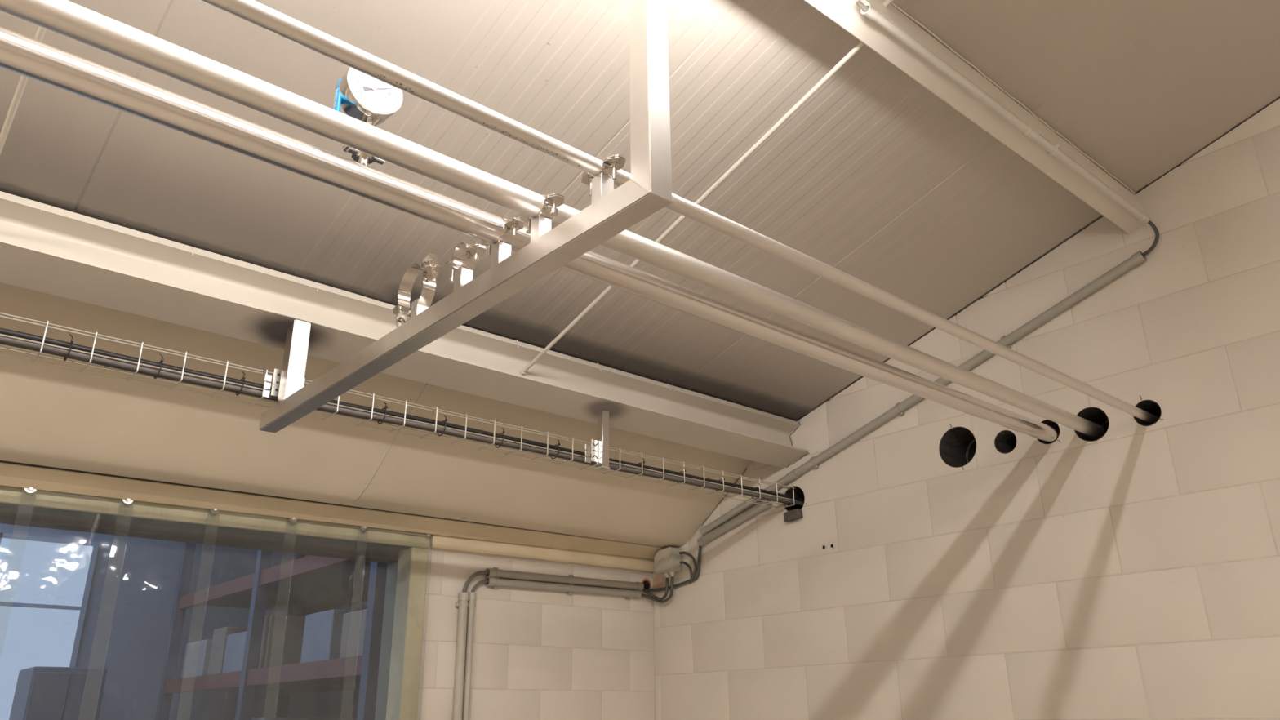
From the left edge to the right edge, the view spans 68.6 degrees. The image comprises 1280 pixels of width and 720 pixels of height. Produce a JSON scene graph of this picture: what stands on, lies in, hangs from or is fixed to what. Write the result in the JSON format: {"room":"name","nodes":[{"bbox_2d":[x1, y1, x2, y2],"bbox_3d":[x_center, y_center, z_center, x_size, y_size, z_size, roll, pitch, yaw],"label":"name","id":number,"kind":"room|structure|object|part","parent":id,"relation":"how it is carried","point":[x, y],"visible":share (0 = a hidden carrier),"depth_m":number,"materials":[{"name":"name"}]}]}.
{"room":"industrial utility room","nodes":[
{"label":"industrial utility room","id":0,"kind":"room"},
{"bbox_2d":[0,523,367,719],"bbox_3d":[-4.383,2.361,7.940,9.500,4.600,0.200,17,-27,-38],"label":"wall","id":1,"kind":"structure","parent":0,"point":[135,659],"depth_m":8.05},
{"bbox_2d":[0,532,99,719],"bbox_3d":[-5.396,2.711,6.673,2.250,3.060,0.049,17,-27,-38],"label":"window","id":2,"kind":"structure","parent":1,"relation":"in","point":[45,625],"depth_m":7.51,"materials":[{"name":"clear glass"}]},
{"bbox_3d":[-5.075,2.808,6.935,0.020,3.060,0.049,17,-27,-38],"label":"rail","id":3,"kind":"part","parent":2,"relation":"part of","materials":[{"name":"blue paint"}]},
{"bbox_3d":[-4.811,3.095,7.049,0.650,2.400,0.010,17,-27,-38],"label":"pane","id":4,"kind":"part","parent":2,"relation":"part of","materials":[{"name":"clear glass"}]},
{"bbox_3d":[-5.407,1.792,7.026,2.170,0.030,0.049,17,-27,-38],"label":"rail","id":5,"kind":"part","parent":2,"relation":"part of","materials":[{"name":"blue paint"}]},
{"bbox_3d":[-4.828,1.718,7.578,0.650,0.490,0.010,17,-27,-38],"label":"pane","id":6,"kind":"part","parent":2,"relation":"part of","materials":[{"name":"clear glass"}]},
{"bbox_3d":[-5.414,1.302,7.215,2.170,0.040,0.049,17,-27,-38],"label":"rail","id":7,"kind":"part","parent":2,"relation":"part of","materials":[{"name":"blue paint"}]},
{"bbox_3d":[-4.563,2.963,7.354,0.040,3.060,0.049,17,-27,-38],"label":"rail","id":8,"kind":"part","parent":2,"relation":"part of","materials":[{"name":"blue paint"}]},
{"bbox_2d":[417,536,655,719],"bbox_3d":[-2.408,1.123,2.002,6.790,2.600,0.193,17,-27,-38],"label":"wall","id":9,"kind":"structure","parent":0,"point":[538,654],"depth_m":3.74,"materials":[{"name":"brick"}]},
{"bbox_2d":[0,484,431,719],"bbox_3d":[-1.800,1.446,2.432,2.684,2.292,0.210,17,-27,-38],"label":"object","id":10,"kind":"structure","parent":9,"relation":"in","point":[406,555],"depth_m":3.28,"materials":[{"name":"grey paint"}]},
{"bbox_2d":[0,487,37,658],"bbox_3d":[-1.856,1.371,2.252,0.297,2.242,0.022,16,-27,-37],"label":"curtain strip","id":11,"kind":"object","parent":10,"relation":"hanging from","point":[30,490],"visible":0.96,"depth_m":2.72,"materials":[{"name":"clear plastic"}]},
{"bbox_2d":[24,488,36,493],"bbox_3d":[-1.767,0.370,2.723,0.032,0.032,0.004,17,-27,-38],"label":"washer","id":12,"kind":"object","parent":10,"relation":"in","point":[28,490],"depth_m":2.72,"materials":[{"name":"white metal"}]},
{"bbox_2d":[0,498,134,719],"bbox_3d":[-1.656,1.428,2.406,0.297,2.242,0.018,17,-27,-38],"label":"curtain strip","id":13,"kind":"object","parent":10,"relation":"hanging from","point":[127,501],"visible":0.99,"depth_m":2.87,"materials":[{"name":"clear plastic"}]},
{"bbox_2d":[122,498,133,504],"bbox_3d":[-1.572,0.428,2.883,0.030,0.030,0.004,17,-27,-38],"label":"washer","id":14,"kind":"object","parent":10,"relation":"in","point":[127,501],"depth_m":2.88,"materials":[{"name":"white metal"}]},
{"bbox_2d":[189,508,220,715],"bbox_3d":[-1.466,1.489,2.570,0.297,2.242,0.026,15,-26,-36],"label":"curtain strip","id":15,"kind":"object","parent":10,"relation":"hanging from","point":[215,511],"visible":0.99,"depth_m":3.04,"materials":[{"name":"clear plastic"}]},
{"bbox_2d":[210,509,219,514],"bbox_3d":[-1.378,0.485,3.043,0.029,0.029,0.004,17,-27,-38],"label":"washer","id":16,"kind":"object","parent":10,"relation":"in","point":[213,511],"depth_m":3.04,"materials":[{"name":"white metal"}]},
{"bbox_2d":[275,517,298,717],"bbox_3d":[-1.267,1.546,2.725,0.297,2.242,0.019,17,-27,-38],"label":"curtain strip","id":17,"kind":"object","parent":10,"relation":"hanging from","point":[293,520],"visible":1,"depth_m":3.18,"materials":[{"name":"clear plastic"}]},
{"bbox_2d":[288,517,297,523],"bbox_3d":[-1.183,0.542,3.203,0.028,0.027,0.004,17,-27,-38],"label":"washer","id":18,"kind":"object","parent":10,"relation":"in","point":[293,520],"depth_m":3.20,"materials":[{"name":"white metal"}]},
{"bbox_3d":[-1.720,0.381,2.790,2.461,0.014,0.014,17,-27,-38],"label":"curtain rail","id":19,"kind":"part","parent":10,"relation":"part of","materials":[{"name":"metal"}]},
{"bbox_2d":[351,525,368,717],"bbox_3d":[-1.077,1.606,2.890,0.297,2.243,0.021,16,-27,-37],"label":"curtain strip","id":20,"kind":"object","parent":10,"relation":"hanging from","point":[362,528],"visible":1,"depth_m":3.33,"materials":[{"name":"clear plastic"}]},
{"bbox_2d":[360,525,367,530],"bbox_3d":[-0.988,0.600,3.363,0.026,0.026,0.004,17,-27,-38],"label":"washer","id":21,"kind":"object","parent":10,"relation":"in","point":[363,528],"depth_m":3.36,"materials":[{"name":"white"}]},
{"bbox_2d":[420,533,432,715],"bbox_3d":[-0.877,1.663,3.044,0.297,2.242,0.016,17,-27,-38],"label":"curtain strip","id":22,"kind":"object","parent":10,"relation":"hanging from","point":[427,535],"visible":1,"depth_m":3.45,"materials":[{"name":"clear plastic"}]},
{"bbox_2d":[0,460,653,546],"bbox_3d":[-2.348,0.116,2.143,6.597,0.079,0.013,17,-27,-38],"label":"trim","id":23,"kind":"structure","parent":9,"relation":"attached to","point":[1,461],"depth_m":2.95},
{"bbox_2d":[0,462,665,559],"bbox_3d":[-2.378,0.153,2.170,6.600,0.130,0.098,17,-27,-38],"label":"trim","id":24,"kind":"structure","parent":9,"relation":"attached to","point":[11,474],"depth_m":3.15,"materials":[{"name":"beige paint"}]},
{"bbox_2d":[452,592,469,719],"bbox_3d":[-0.656,1.839,3.199,0.054,2.044,0.039,17,-27,-38],"label":"conduit","id":25,"kind":"object","parent":9,"relation":"attached to","point":[463,598],"visible":1,"depth_m":3.47,"materials":[{"name":"beige plastic"}]},
{"bbox_2d":[462,570,489,592],"bbox_3d":[-0.620,0.871,3.614,0.141,0.125,0.020,17,-27,-38],"label":"cable","id":26,"kind":"object","parent":25,"relation":"attached to","point":[482,572],"visible":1,"depth_m":3.60,"materials":[{"name":"grey plastic"}]},
{"bbox_2d":[462,591,475,719],"bbox_3d":[-0.630,1.846,3.224,0.044,2.049,0.030,17,-27,-38],"label":"conduit","id":27,"kind":"object","parent":9,"relation":"attached to","point":[468,655],"visible":0.97,"depth_m":3.50,"materials":[{"name":"beige plastic"}]},
{"bbox_2d":[471,579,488,591],"bbox_3d":[-0.607,0.892,3.621,0.103,0.091,0.017,17,-27,-38],"label":"cable","id":28,"kind":"object","parent":27,"relation":"attached to","point":[480,582],"visible":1,"depth_m":3.61,"materials":[{"name":"grey plastic"}]},
{"bbox_2d":[430,533,655,572],"bbox_3d":[-0.362,0.801,3.900,1.131,0.077,0.020,17,-27,-38],"label":"trim","id":29,"kind":"structure","parent":9,"relation":"attached to","point":[440,542],"depth_m":3.85,"materials":[{"name":"beige paint"}]},
{"bbox_2d":[484,577,641,599],"bbox_3d":[-0.300,0.946,3.891,0.781,0.055,0.037,17,-27,-38],"label":"conduit","id":30,"kind":"object","parent":9,"relation":"attached to","point":[494,582],"visible":1,"depth_m":3.86,"materials":[{"name":"grey plastic"}]},
{"bbox_2d":[484,567,644,591],"bbox_3d":[-0.295,0.917,3.904,0.796,0.053,0.037,17,-27,-38],"label":"conduit","id":31,"kind":"object","parent":9,"relation":"attached to","point":[495,572],"visible":1,"depth_m":3.87,"materials":[{"name":"grey plastic"}]},
{"bbox_2d":[0,0,1279,547],"bbox_3d":[-0.465,-1.624,0.489,6.602,2.072,6.394,17,-27,-38],"label":"ceiling","id":32,"kind":"structure","parent":0,"point":[876,179],"depth_m":2.52,"materials":[{"name":"paint"}]},
{"bbox_3d":[-1.318,-0.802,1.563,0.979,0.553,1.756,17,-27,-38],"label":"roof panel","id":33,"kind":"part","parent":32,"relation":"part of","materials":[{"name":"paint"}]},
{"bbox_2d":[0,195,808,468],"bbox_3d":[-1.871,-0.402,1.759,6.587,0.163,0.170,17,-27,-38],"label":"steel beam","id":34,"kind":"structure","parent":32,"relation":"attached to","point":[46,251],"depth_m":2.56,"materials":[{"name":"white metal"}]},
{"bbox_2d":[0,26,46,155],"bbox_3d":[-1.024,-0.669,1.657,0.022,0.401,1.399,17,-27,-38],"label":"rod","id":35,"kind":"object","parent":34,"relation":"attached to","point":[41,31],"visible":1,"depth_m":1.84,"materials":[{"name":"beige paint"}]},
{"bbox_2d":[0,191,797,422],"bbox_3d":[-1.865,-0.473,1.785,6.576,0.041,0.114,17,-27,-38],"label":"batten","id":36,"kind":"object","parent":34,"relation":"on","point":[2,193],"visible":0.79,"depth_m":2.50,"materials":[{"name":"beige paint"}]},
{"bbox_2d":[595,409,610,470],"bbox_3d":[-0.122,0.265,3.109,0.034,0.196,0.034,17,-27,-38],"label":"hanger","id":37,"kind":"object","parent":34,"relation":"hanging from","point":[602,415],"visible":1,"depth_m":3.10,"materials":[{"name":"silver metal"}]},
{"bbox_2d":[0,312,796,508],"bbox_3d":[-1.886,-0.201,1.715,6.580,0.082,0.094,17,-27,-38],"label":"cable tray","id":38,"kind":"object","parent":37,"relation":"hanging from","point":[277,374],"visible":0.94,"depth_m":2.63,"materials":[{"name":"silver metal"}]},
{"bbox_2d":[63,333,74,360],"bbox_3d":[-1.311,-0.025,2.155,0.012,0.057,0.051,12,-25,-30],"label":"cable tie","id":39,"kind":"object","parent":38,"relation":"attached to","point":[73,339],"visible":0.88,"depth_m":2.14,"materials":[{"name":"black plastic"}]},
{"bbox_2d":[154,353,164,378],"bbox_3d":[-1.165,0.019,2.274,0.012,0.057,0.051,12,-25,-30],"label":"cable tie","id":40,"kind":"object","parent":38,"relation":"attached to","point":[162,358],"visible":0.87,"depth_m":2.26,"materials":[{"name":"black plastic"}]},
{"bbox_2d":[235,371,245,395],"bbox_3d":[-1.018,0.063,2.394,0.012,0.057,0.051,12,-25,-30],"label":"cable tie","id":41,"kind":"object","parent":38,"relation":"attached to","point":[244,375],"visible":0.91,"depth_m":2.38,"materials":[{"name":"black plastic"}]},
{"bbox_3d":[-0.941,0.059,2.433,0.023,0.074,0.002,17,-27,-38],"label":"fixing plate","id":42,"kind":"part","parent":38,"relation":"part of","materials":[{"name":"silver metal"}]},
{"bbox_2d":[377,402,387,424],"bbox_3d":[-0.723,0.152,2.636,0.012,0.057,0.051,12,-25,-30],"label":"cable tie","id":43,"kind":"object","parent":38,"relation":"attached to","point":[386,406],"visible":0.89,"depth_m":2.63,"materials":[{"name":"black plastic"}]},
{"bbox_2d":[0,341,799,506],"bbox_3d":[-1.851,-0.172,1.726,6.600,0.020,0.022,17,-27,-38],"label":"cable","id":44,"kind":"object","parent":38,"relation":"attached to","point":[1,342],"visible":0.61,"depth_m":2.58,"materials":[{"name":"grey plastic"}]},
{"bbox_2d":[0,333,803,506],"bbox_3d":[-1.840,-0.178,1.715,6.600,0.021,0.023,17,-27,-38],"label":"cable","id":45,"kind":"object","parent":38,"relation":"attached to","point":[150,370],"visible":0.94,"depth_m":2.58,"materials":[{"name":"grey plastic"}]},
{"bbox_2d":[0,327,801,501],"bbox_3d":[-1.842,-0.192,1.723,6.600,0.018,0.020,17,-27,-38],"label":"cable","id":46,"kind":"object","parent":45,"relation":"on","point":[2,331],"visible":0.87,"depth_m":2.61,"materials":[{"name":"black plastic"}]},
{"bbox_2d":[437,415,447,435],"bbox_3d":[-0.580,0.196,2.753,0.012,0.057,0.051,12,-25,-30],"label":"cable tie","id":47,"kind":"object","parent":38,"relation":"attached to","point":[446,419],"visible":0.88,"depth_m":2.74,"materials":[{"name":"black plastic"}]},
{"bbox_2d":[495,427,504,448],"bbox_3d":[-0.429,0.241,2.877,0.012,0.057,0.051,12,-25,-30],"label":"cable tie","id":48,"kind":"object","parent":38,"relation":"attached to","point":[502,428],"visible":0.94,"depth_m":2.87,"materials":[{"name":"black plastic"}]},
{"bbox_2d":[551,440,559,458],"bbox_3d":[-0.271,0.289,3.006,0.012,0.057,0.051,12,-25,-30],"label":"cable tie","id":49,"kind":"object","parent":38,"relation":"attached to","point":[558,445],"visible":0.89,"depth_m":3.00,"materials":[{"name":"black plastic"}]},
{"bbox_3d":[-0.148,0.298,3.082,0.028,0.074,0.002,17,-27,-38],"label":"fixing plate","id":50,"kind":"part","parent":38,"relation":"part of","materials":[{"name":"silver metal"}]},
{"bbox_2d":[520,41,864,374],"bbox_3d":[0.069,-0.339,2.551,0.022,0.401,1.400,16,-27,-37],"label":"rod","id":51,"kind":"object","parent":34,"relation":"attached to","point":[523,371],"visible":0.78,"depth_m":2.39,"materials":[{"name":"beige paint"}]},
{"bbox_3d":[-0.578,-0.578,2.168,0.983,0.554,1.757,17,-27,-38],"label":"roof panel","id":52,"kind":"part","parent":32,"relation":"part of","materials":[{"name":"paint"}]},
{"bbox_3d":[0.155,-0.357,2.768,0.959,0.554,1.757,17,-27,-38],"label":"roof panel","id":53,"kind":"part","parent":32,"relation":"part of","materials":[{"name":"paint"}]},
{"bbox_3d":[0.764,-0.173,3.266,0.654,0.553,1.756,17,-27,-38],"label":"roof panel","id":54,"kind":"part","parent":32,"relation":"part of","materials":[{"name":"paint"}]},
{"bbox_2d":[803,0,1151,234],"bbox_3d":[-0.936,-1.208,0.917,6.589,0.125,0.099,17,-27,-38],"label":"roof beam","id":55,"kind":"structure","parent":32,"relation":"attached to","point":[846,14],"depth_m":2.34,"materials":[{"name":"metal"}]},
{"bbox_2d":[258,0,673,432],"bbox_3d":[-0.468,-0.356,2.031,0.057,0.711,1.521,17,-27,-38],"label":"support frame","id":56,"kind":"object","parent":55,"relation":"hanging from","point":[611,211],"visible":0.89,"depth_m":1.60,"materials":[{"name":"silver metal"}]},
{"bbox_2d":[0,26,1059,443],"bbox_3d":[-1.152,-0.505,0.978,6.660,0.051,0.051,17,-27,-38],"label":"pipe","id":57,"kind":"object","parent":56,"relation":"attached to","point":[20,54],"visible":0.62,"depth_m":1.56,"materials":[{"name":"silver metal"}]},
{"bbox_2d":[333,78,385,166],"bbox_3d":[-0.469,-0.386,1.571,0.095,0.156,0.039,17,-27,-38],"label":"valve","id":58,"kind":"object","parent":57,"relation":"on","point":[362,157],"visible":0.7,"depth_m":1.55,"materials":[{"name":"blue"}]},
{"bbox_2d":[338,66,402,125],"bbox_3d":[-0.457,-0.448,1.582,0.100,0.101,0.052,17,-27,-38],"label":"pressure gauge","id":59,"kind":"object","parent":58,"relation":"attached to","point":[365,98],"visible":0.76,"depth_m":1.56,"materials":[{"name":"white metal"}]},
{"bbox_2d":[0,0,1104,438],"bbox_3d":[-1.072,-0.534,0.891,6.660,0.043,0.047,17,-27,-38],"label":"pipe","id":60,"kind":"object","parent":56,"relation":"attached to","point":[66,18],"visible":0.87,"depth_m":1.46,"materials":[{"name":"silver metal"}]},
{"bbox_3d":[0.013,-0.562,1.513,0.045,0.711,0.045,17,-27,-38],"label":"post","id":61,"kind":"part","parent":56,"relation":"part of","materials":[{"name":"silver metal"}]},
{"bbox_2d":[200,0,1159,423],"bbox_3d":[-0.960,-0.576,0.770,6.660,0.027,0.028,17,-27,-38],"label":"pipe","id":62,"kind":"object","parent":56,"relation":"attached to","point":[256,13],"visible":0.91,"depth_m":1.45,"materials":[{"name":"silver metal"}]},
{"bbox_2d":[882,0,893,7],"bbox_3d":[1.212,-1.327,1.444,0.012,0.527,2.095,16,-27,-37],"label":"rod","id":63,"kind":"object","parent":55,"relation":"attached to","point":[886,2],"visible":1,"depth_m":2.09,"materials":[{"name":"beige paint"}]},
{"bbox_2d":[860,2,1149,223],"bbox_3d":[1.012,-0.588,2.431,1.409,0.025,0.038,17,-27,-38],"label":"conduit","id":64,"kind":"object","parent":55,"relation":"attached to","point":[872,13],"visible":0.99,"depth_m":2.31,"materials":[{"name":"white plastic"}]},
{"bbox_3d":[-0.096,-0.920,1.410,1.515,0.113,0.160,17,-27,-38],"label":"lamp","id":65,"kind":"object","parent":55,"relation":"attached to","visible":0},
{"bbox_2d":[855,0,868,12],"bbox_3d":[0.480,-0.748,1.925,0.056,0.061,0.176,1,-21,-3],"label":"cable","id":66,"kind":"object","parent":65,"relation":"attached to","point":[862,6],"visible":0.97,"depth_m":1.98,"materials":[{"name":"white plastic"}]},
{"bbox_3d":[2.047,-1.861,1.143,2.107,1.156,3.876,17,-27,-38],"label":"roof panel","id":67,"kind":"part","parent":32,"relation":"part of","materials":[{"name":"paint"}]},
{"bbox_2d":[653,97,1279,719],"bbox_3d":[2.175,0.194,2.109,0.212,4.300,6.204,17,-27,-38],"label":"wall","id":68,"kind":"structure","parent":0,"point":[977,568],"depth_m":2.94,"materials":[{"name":"beige"}]},
{"bbox_2d":[653,546,682,577],"bbox_3d":[0.130,0.891,4.124,0.069,0.125,0.137,17,-27,-38],"label":"junction box","id":69,"kind":"object","parent":68,"relation":"attached to","point":[667,560],"visible":1,"depth_m":4.10,"materials":[{"name":"beige plastic"}]},
{"bbox_2d":[642,577,668,600],"bbox_3d":[0.058,1.010,4.134,0.154,0.098,0.064,-6,-22,15],"label":"cable","id":70,"kind":"object","parent":69,"relation":"hanging from","point":[646,592],"visible":1,"depth_m":4.10,"materials":[{"name":"grey plastic"}]},
{"bbox_2d":[640,576,673,603],"bbox_3d":[0.064,1.012,4.122,0.195,0.111,0.079,-7,-22,15],"label":"cable","id":71,"kind":"object","parent":69,"relation":"hanging from","point":[669,597],"visible":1,"depth_m":4.08,"materials":[{"name":"grey plastic"}]},
{"bbox_3d":[0.100,0.877,4.114,0.005,0.090,0.104,17,-27,-38],"label":"lid","id":72,"kind":"part","parent":69,"relation":"part of","materials":[{"name":"beige plastic"}]},
{"bbox_2d":[644,545,702,591],"bbox_3d":[0.160,0.897,4.108,0.370,0.201,0.047,-19,-28,39],"label":"cable","id":73,"kind":"object","parent":68,"relation":"attached to","point":[696,576],"visible":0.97,"depth_m":4.03,"materials":[{"name":"grey plastic"}]},
{"bbox_2d":[679,551,697,578],"bbox_3d":[0.209,0.890,4.049,0.090,0.130,0.029,-16,-26,34],"label":"cable","id":74,"kind":"object","parent":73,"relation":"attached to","point":[680,553],"visible":1,"depth_m":4.03,"materials":[{"name":"grey plastic"}]},
{"bbox_2d":[680,560,693,583],"bbox_3d":[0.201,0.914,4.049,0.068,0.097,0.032,-16,-26,34],"label":"cable","id":75,"kind":"object","parent":68,"relation":"attached to","point":[686,564],"visible":1,"depth_m":4.03,"materials":[{"name":"grey plastic"}]},
{"bbox_2d":[697,499,772,546],"bbox_3d":[0.390,0.679,3.912,0.039,0.140,0.410,17,-27,-38],"label":"conduit","id":76,"kind":"object","parent":68,"relation":"attached to","point":[702,540],"visible":0.8,"depth_m":3.90,"materials":[{"name":"grey plastic"}]},
{"bbox_2d":[783,508,803,522],"bbox_3d":[0.601,0.611,3.684,0.033,0.041,0.076,17,-27,-38],"label":"foam block","id":77,"kind":"object","parent":68,"relation":"attached to","point":[794,514],"visible":1,"depth_m":3.67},
{"bbox_2d":[821,543,826,551],"bbox_3d":[0.697,0.709,3.554,0.004,0.025,0.025,17,-27,-38],"label":"plug","id":78,"kind":"object","parent":68,"relation":"attached to","point":[824,547],"visible":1,"depth_m":3.55,"materials":[{"name":"white plastic"}]},
{"bbox_2d":[829,542,835,549],"bbox_3d":[0.723,0.698,3.526,0.004,0.025,0.025,17,-27,-38],"label":"plug","id":79,"kind":"object","parent":68,"relation":"attached to","point":[832,545],"visible":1,"depth_m":3.52,"materials":[{"name":"white plastic"}]},
{"bbox_2d":[699,250,1146,535],"bbox_3d":[0.905,0.210,3.456,0.037,0.593,1.955,17,-27,-38],"label":"conduit","id":80,"kind":"object","parent":68,"relation":"attached to","point":[1136,259],"visible":0.98,"depth_m":3.30,"materials":[{"name":"grey plastic"}]},
{"bbox_2d":[1141,220,1159,256],"bbox_3d":[1.537,-0.374,2.866,0.061,0.111,0.075,17,-27,-38],"label":"cable","id":81,"kind":"object","parent":80,"relation":"attached to","point":[1151,224],"visible":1,"depth_m":2.86,"materials":[{"name":"grey plastic"}]},
{"bbox_3d":[-2.517,3.776,5.136,9.500,0.100,5.796,17,-27,-38],"label":"floor","id":82,"kind":"structure","parent":0,"visible":0},
{"bbox_2d":[8,666,106,719],"bbox_3d":[-4.332,3.271,6.714,0.480,2.020,0.580,17,-27,-38],"label":"tall cabinet","id":83,"kind":"object","parent":82,"relation":"on","point":[41,693],"visible":1,"depth_m":6.81,"materials":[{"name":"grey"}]},
{"bbox_2d":[155,542,387,719],"bbox_3d":[-2.254,2.326,6.526,1.030,3.600,3.680,17,-27,-38],"label":"rack","id":84,"kind":"object","parent":82,"relation":"on","point":[317,584],"visible":0.5,"depth_m":6.50,"materials":[{"name":"blue"}]},
{"bbox_2d":[181,639,212,678],"bbox_3d":[-3.305,2.462,7.623,0.620,0.313,0.496,17,-27,-38],"label":"carton","id":85,"kind":"object","parent":84,"relation":"on","point":[191,655],"visible":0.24,"depth_m":7.38,"materials":[{"name":"grey cardboard"}]},
{"bbox_2d":[207,626,247,675],"bbox_3d":[-2.962,2.287,7.269,0.620,0.378,0.284,17,-27,-38],"label":"carton","id":86,"kind":"object","parent":84,"relation":"on","point":[217,651],"visible":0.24,"depth_m":7.07,"materials":[{"name":"beige cardboard"}]},
{"bbox_2d":[222,631,246,673],"bbox_3d":[-2.692,2.203,6.969,0.620,0.314,0.449,17,-27,-38],"label":"carton","id":87,"kind":"object","parent":84,"relation":"on","point":[235,644],"visible":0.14,"depth_m":6.79,"materials":[{"name":"grey cardboard"}]},
{"bbox_2d":[257,613,305,668],"bbox_3d":[-2.404,2.043,6.677,0.620,0.394,0.336,17,-27,-38],"label":"carton","id":88,"kind":"object","parent":84,"relation":"on","point":[272,649],"visible":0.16,"depth_m":6.45,"materials":[{"name":"beige cardboard"}]},
{"bbox_2d":[201,560,370,610],"bbox_3d":[-2.263,1.616,6.799,0.890,0.020,3.600,17,-27,-38],"label":"shelf","id":89,"kind":"object","parent":84,"relation":"attached to","point":[343,583],"depth_m":7.12,"materials":[{"name":"grey"}]},
{"bbox_2d":[232,675,360,688],"bbox_3d":[-2.255,2.223,6.566,0.890,0.020,3.600,17,-27,-38],"label":"shelf","id":90,"kind":"object","parent":84,"relation":"attached to","point":[347,682],"depth_m":7.22,"materials":[{"name":"grey"}]},
{"bbox_2d":[251,716,353,719],"bbox_3d":[-2.368,2.645,6.410,0.620,0.380,0.458,17,-27,-38],"label":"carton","id":91,"kind":"object","parent":84,"relation":"on","point":[302,717],"visible":0.76,"depth_m":6.31,"materials":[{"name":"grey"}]},
{"bbox_2d":[300,608,356,662],"bbox_3d":[-1.766,1.801,5.987,0.620,0.336,0.421,17,-27,-38],"label":"carton","id":92,"kind":"object","parent":84,"relation":"on","point":[322,632],"visible":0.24,"depth_m":5.74,"materials":[{"name":"grey cardboard"}]},
{"bbox_2d":[339,608,366,657],"bbox_3d":[-1.385,1.658,5.573,0.620,0.297,0.451,17,-27,-38],"label":"carton","id":93,"kind":"object","parent":84,"relation":"on","point":[351,630],"visible":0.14,"depth_m":5.44,"materials":[{"name":"beige cardboard"}]}
]}

